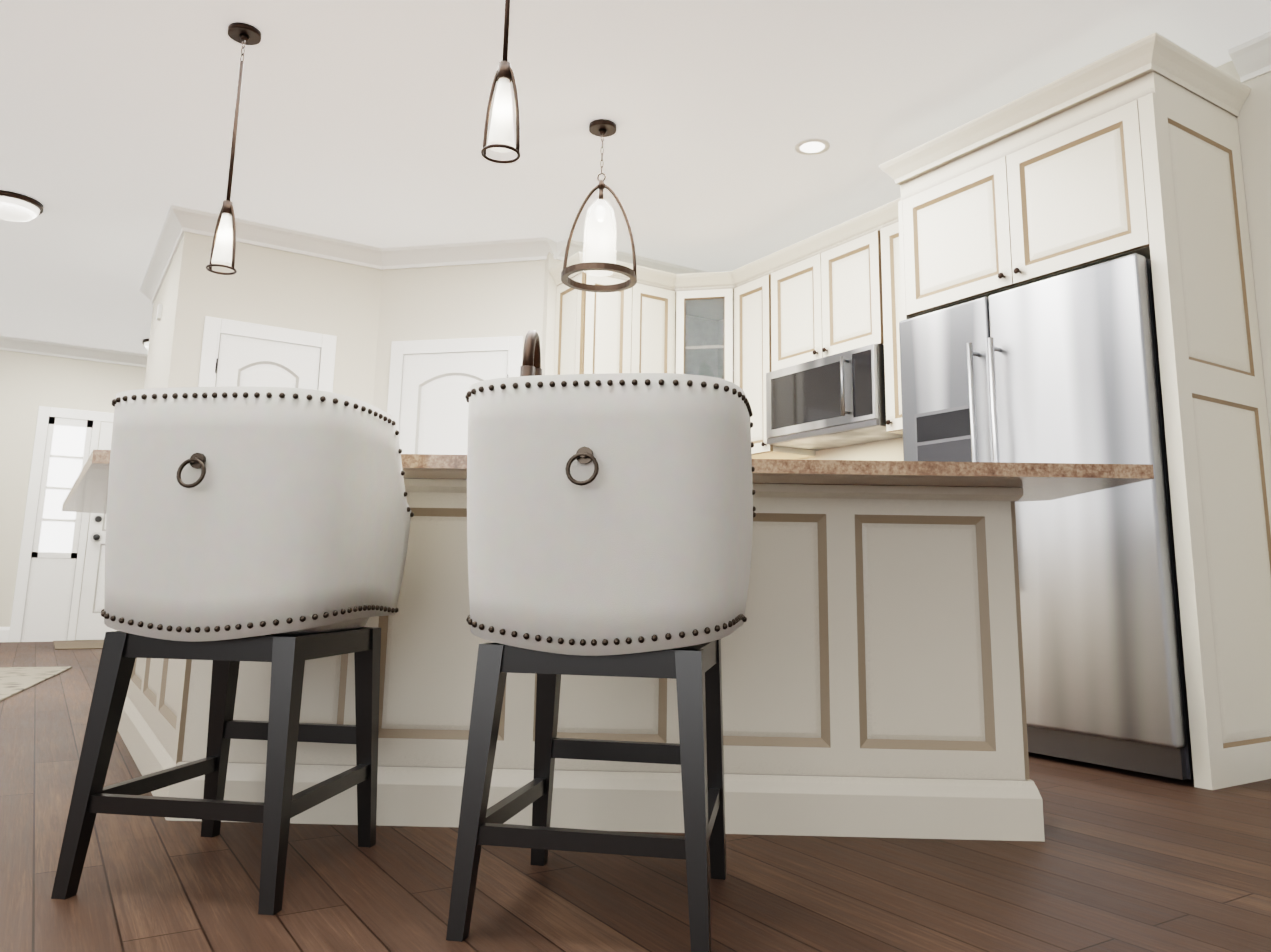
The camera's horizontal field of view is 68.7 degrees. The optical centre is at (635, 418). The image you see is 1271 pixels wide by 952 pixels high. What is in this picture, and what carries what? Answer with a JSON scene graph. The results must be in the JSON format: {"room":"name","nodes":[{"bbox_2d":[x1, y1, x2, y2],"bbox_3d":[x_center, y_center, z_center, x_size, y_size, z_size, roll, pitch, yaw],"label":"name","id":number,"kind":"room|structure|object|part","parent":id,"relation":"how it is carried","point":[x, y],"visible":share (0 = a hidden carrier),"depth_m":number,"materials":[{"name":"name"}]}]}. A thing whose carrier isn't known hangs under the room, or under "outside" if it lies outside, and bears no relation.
{"room":"kitchen","nodes":[
{"label":"kitchen","id":0,"kind":"room"},
{"bbox_2d":[0,335,147,641],"bbox_3d":[-6.462,0.529,7.967,9.500,2.740,0.219,7,-12,-32],"label":"wall","id":1,"kind":"structure","parent":0,"point":[57,408],"depth_m":8.52,"materials":[{"name":"beige paint"}]},
{"bbox_2d":[117,250,176,630],"bbox_3d":[-3.164,0.264,6.137,0.120,2.740,1.620,7,-12,-32],"label":"wall","id":2,"kind":"structure","parent":0,"point":[159,330],"depth_m":6.21,"materials":[{"name":"beige paint"}]},
{"bbox_2d":[161,232,372,401],"bbox_3d":[-2.210,0.200,5.682,1.238,2.740,0.120,7,-12,-32],"label":"wall","id":3,"kind":"structure","parent":0,"point":[366,316],"depth_m":5.75,"materials":[{"name":"beige paint"}]},
{"bbox_2d":[140,205,706,454],"bbox_3d":[-1.582,0.362,6.540,3.425,2.740,2.810,7,-12,-32],"label":"trim","id":4,"kind":"structure","parent":3,"relation":"attached to","point":[431,382],"depth_m":5.86,"materials":[{"name":"white paint"}]},
{"bbox_2d":[365,261,536,412],"bbox_3d":[-1.118,0.250,5.855,0.970,2.740,0.690,7,-12,-32],"label":"wall","id":5,"kind":"structure","parent":0,"point":[490,299],"depth_m":6.00,"materials":[{"name":"beige paint"}]},
{"bbox_2d":[537,242,561,374],"bbox_3d":[-0.033,0.302,6.047,1.343,2.740,0.120,7,-12,-32],"label":"wall","id":6,"kind":"structure","parent":0,"point":[546,286],"depth_m":5.83,"materials":[{"name":"beige paint"}]},
{"bbox_2d":[553,252,636,374],"bbox_3d":[-0.266,-0.363,5.722,0.345,1.170,0.348,7,-12,-32],"label":"upper cabinet","id":7,"kind":"object","parent":6,"relation":"attached to","point":[594,330],"depth_m":5.63,"materials":[{"name":"beige paint"}]},
{"bbox_2d":[633,265,676,372],"bbox_3d":[0.018,-0.327,5.899,0.328,1.170,0.348,7,-12,-32],"label":"upper cabinet","id":8,"kind":"object","parent":6,"relation":"attached to","point":[656,289],"depth_m":5.80,"materials":[{"name":"beige paint"}]},
{"bbox_2d":[0,642,1270,951],"bbox_3d":[-1.155,1.432,4.501,15.000,0.060,18.000,7,-12,-32],"label":"floor","id":9,"kind":"structure","parent":0,"point":[1122,860],"depth_m":1.95,"materials":[{"name":"brown wood"}]},
{"bbox_2d":[0,667,71,700],"bbox_3d":[-4.067,1.384,4.725,1.700,0.012,2.370,5,-11,-21],"label":"rug","id":10,"kind":"object","parent":9,"relation":"on","point":[14,680],"visible":1,"depth_m":5.45,"materials":[{"name":"beige fabric"}]},
{"bbox_2d":[53,640,103,649],"bbox_3d":[-4.568,1.996,8.243,1.000,0.010,1.050,7,-12,-32],"label":"area rug","id":11,"kind":"object","parent":9,"relation":"on","point":[77,644],"visible":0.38,"depth_m":8.00,"materials":[{"name":"brown fabric"}]},
{"bbox_2d":[51,387,413,914],"bbox_3d":[-0.850,0.472,2.078,0.670,1.000,0.661,7,-12,-32],"label":"stool","id":12,"kind":"object","parent":9,"relation":"on","point":[263,524],"visible":1,"depth_m":1.89,"materials":[{"name":"white leather"},{"name":"black wood"},{"name":"dark bronze metal"}]},
{"bbox_2d":[118,454,1077,841],"bbox_3d":[-0.542,0.761,3.355,2.093,0.885,3.319,7,-12,-32],"label":"kitchen island","id":13,"kind":"object","parent":9,"relation":"on","point":[872,668],"depth_m":2.42,"materials":[{"name":"beige paint"}]},
{"bbox_2d":[62,370,1153,512],"bbox_3d":[-0.509,0.279,3.272,2.510,0.034,3.646,7,-12,-32],"label":"island countertop","id":14,"kind":"structure","parent":13,"relation":"on","point":[89,492],"depth_m":2.26,"materials":[{"name":"beige stone"}]},
{"bbox_2d":[446,373,755,951],"bbox_3d":[-0.049,0.454,1.896,0.669,1.000,0.665,7,-12,-32],"label":"stool","id":15,"kind":"object","parent":9,"relation":"on","point":[610,516],"visible":1,"depth_m":1.70,"materials":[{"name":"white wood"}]},
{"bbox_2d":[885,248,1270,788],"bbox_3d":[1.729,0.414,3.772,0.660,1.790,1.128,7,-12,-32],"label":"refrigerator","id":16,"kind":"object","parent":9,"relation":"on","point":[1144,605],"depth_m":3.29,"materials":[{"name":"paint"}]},
{"bbox_2d":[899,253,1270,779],"bbox_3d":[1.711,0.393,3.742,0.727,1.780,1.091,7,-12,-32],"label":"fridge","id":17,"kind":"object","parent":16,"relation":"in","point":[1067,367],"depth_m":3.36,"materials":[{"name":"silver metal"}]},
{"bbox_2d":[0,0,1270,353],"bbox_3d":[-1.107,-1.325,4.987,15.000,0.060,18.000,7,-12,-32],"label":"ceiling","id":18,"kind":"structure","parent":0,"point":[360,120],"depth_m":4.28,"materials":[{"name":"white paint"}]},
{"bbox_2d":[0,190,43,221],"bbox_3d":[-3.626,-1.211,5.392,0.320,0.110,0.320,7,-12,-32],"label":"light","id":19,"kind":"object","parent":18,"relation":"attached to","point":[16,207],"visible":1,"depth_m":5.33,"materials":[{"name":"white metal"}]},
{"bbox_2d":[142,338,148,349],"bbox_3d":[-4.405,-0.653,8.636,0.320,0.110,0.320,7,-12,-32],"label":"light","id":20,"kind":"object","parent":18,"relation":"attached to","point":[145,342],"visible":0.23,"depth_m":8.52,"materials":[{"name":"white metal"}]},
{"bbox_2d":[206,22,260,274],"bbox_3d":[-1.555,-1.045,3.595,0.124,0.988,0.124,7,-12,-32],"label":"pendant","id":21,"kind":"object","parent":18,"relation":"hanging from","point":[222,254],"visible":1,"depth_m":3.55,"materials":[{"name":"white glass"}]},
{"bbox_3d":[-1.561,-0.682,3.531,0.074,0.198,0.074,7,-12,-32],"label":"lamp shade","id":22,"kind":"part","parent":21,"relation":"part of","materials":[{"name":"white glass"}]},
{"bbox_2d":[481,0,520,163],"bbox_3d":[-0.363,-1.202,2.646,0.124,0.968,0.124,7,-12,-32],"label":"pendant light","id":23,"kind":"object","parent":18,"relation":"hanging from","point":[501,136],"visible":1,"depth_m":2.58,"materials":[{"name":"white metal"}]},
{"bbox_3d":[-0.369,-0.848,2.584,0.074,0.198,0.074,7,-12,-32],"label":"lamp shade","id":24,"kind":"part","parent":23,"relation":"part of","materials":[{"name":"white glass"}]},
{"bbox_2d":[561,119,636,292],"bbox_3d":[-0.161,-1.007,4.325,0.348,0.764,0.348,7,-12,-32],"label":"pendant lantern","id":25,"kind":"object","parent":18,"relation":"hanging from","point":[601,128],"visible":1,"depth_m":4.32,"materials":[{"name":"brown metal"}]},
{"bbox_3d":[-0.164,-0.842,4.296,0.156,0.340,0.156,7,-12,-32],"label":"lamp shade","id":26,"kind":"part","parent":25,"relation":"part of","materials":[{"name":"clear glass"}]},
{"bbox_2d":[795,138,829,154],"bbox_3d":[0.867,-1.332,4.561,0.170,0.006,0.170,7,-12,-32],"label":"recessed light","id":27,"kind":"object","parent":18,"relation":"in","point":[810,146],"visible":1,"depth_m":4.55,"materials":[{"name":"white paint"}]},
{"bbox_2d":[673,270,732,374],"bbox_3d":[0.429,-0.338,5.805,0.268,1.168,0.268,7,-12,-32],"label":"upper cabinet","id":28,"kind":"object","parent":0,"relation":"attached to","point":[687,310],"depth_m":5.89,"materials":[{"name":"beige paint"}]},
{"bbox_2d":[794,60,1270,460],"bbox_3d":[3.125,-0.270,2.490,0.120,2.740,9.590,7,-12,-32],"label":"wall","id":29,"kind":"structure","parent":0,"point":[1254,123],"depth_m":3.63,"materials":[{"name":"beige paint"}]},
{"bbox_2d":[733,256,814,459],"bbox_3d":[0.845,-0.346,5.711,0.348,1.170,0.340,7,-12,-32],"label":"upper cabinet","id":30,"kind":"object","parent":29,"relation":"attached to","point":[750,281],"depth_m":5.63,"materials":[{"name":"beige paint"}]},
{"bbox_2d":[769,232,820,367],"bbox_3d":[1.062,-0.627,5.420,0.348,0.710,0.425,7,-12,-32],"label":"upper cabinet","id":31,"kind":"object","parent":29,"relation":"attached to","point":[795,270],"depth_m":5.33,"materials":[{"name":"beige paint"}]},
{"bbox_2d":[761,340,888,451],"bbox_3d":[1.145,-0.097,5.131,0.399,0.424,0.840,7,-12,-32],"label":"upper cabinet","id":32,"kind":"object","parent":29,"relation":"attached to","point":[826,400],"depth_m":5.01,"materials":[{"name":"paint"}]},
{"bbox_2d":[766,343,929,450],"bbox_3d":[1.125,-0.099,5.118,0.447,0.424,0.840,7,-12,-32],"label":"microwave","id":33,"kind":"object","parent":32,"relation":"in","point":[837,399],"depth_m":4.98,"materials":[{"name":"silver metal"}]},
{"bbox_2d":[821,208,880,351],"bbox_3d":[1.291,-0.685,5.067,0.348,0.710,0.425,7,-12,-32],"label":"upper cabinet","id":34,"kind":"object","parent":29,"relation":"attached to","point":[850,266],"depth_m":4.97,"materials":[{"name":"beige paint"}]},
{"bbox_2d":[877,200,900,435],"bbox_3d":[1.508,-0.516,4.683,0.348,1.170,0.370,7,-12,-32],"label":"upper cabinet","id":35,"kind":"object","parent":29,"relation":"attached to","point":[887,252],"depth_m":4.74,"materials":[{"name":"beige paint"}]},
{"bbox_2d":[897,132,1012,315],"bbox_3d":[1.655,-0.795,4.238,0.628,0.650,0.557,7,-12,-32],"label":"upper cabinet","id":36,"kind":"object","parent":29,"relation":"attached to","point":[954,242],"depth_m":4.07,"materials":[{"name":"beige paint"}]},
{"bbox_2d":[1005,72,1244,283],"bbox_3d":[1.955,-0.871,3.773,0.628,0.650,0.558,7,-12,-32],"label":"upper cabinet","id":37,"kind":"object","parent":29,"relation":"attached to","point":[1059,270],"depth_m":3.52,"materials":[{"name":"beige paint"}]},
{"bbox_2d":[1228,31,1270,82],"bbox_3d":[4.030,-0.517,1.001,0.217,2.740,6.072,7,-12,-32],"label":"trim","id":38,"kind":"structure","parent":29,"relation":"attached to","point":[1251,59],"depth_m":3.64,"materials":[{"name":"white paint"}]}
]}

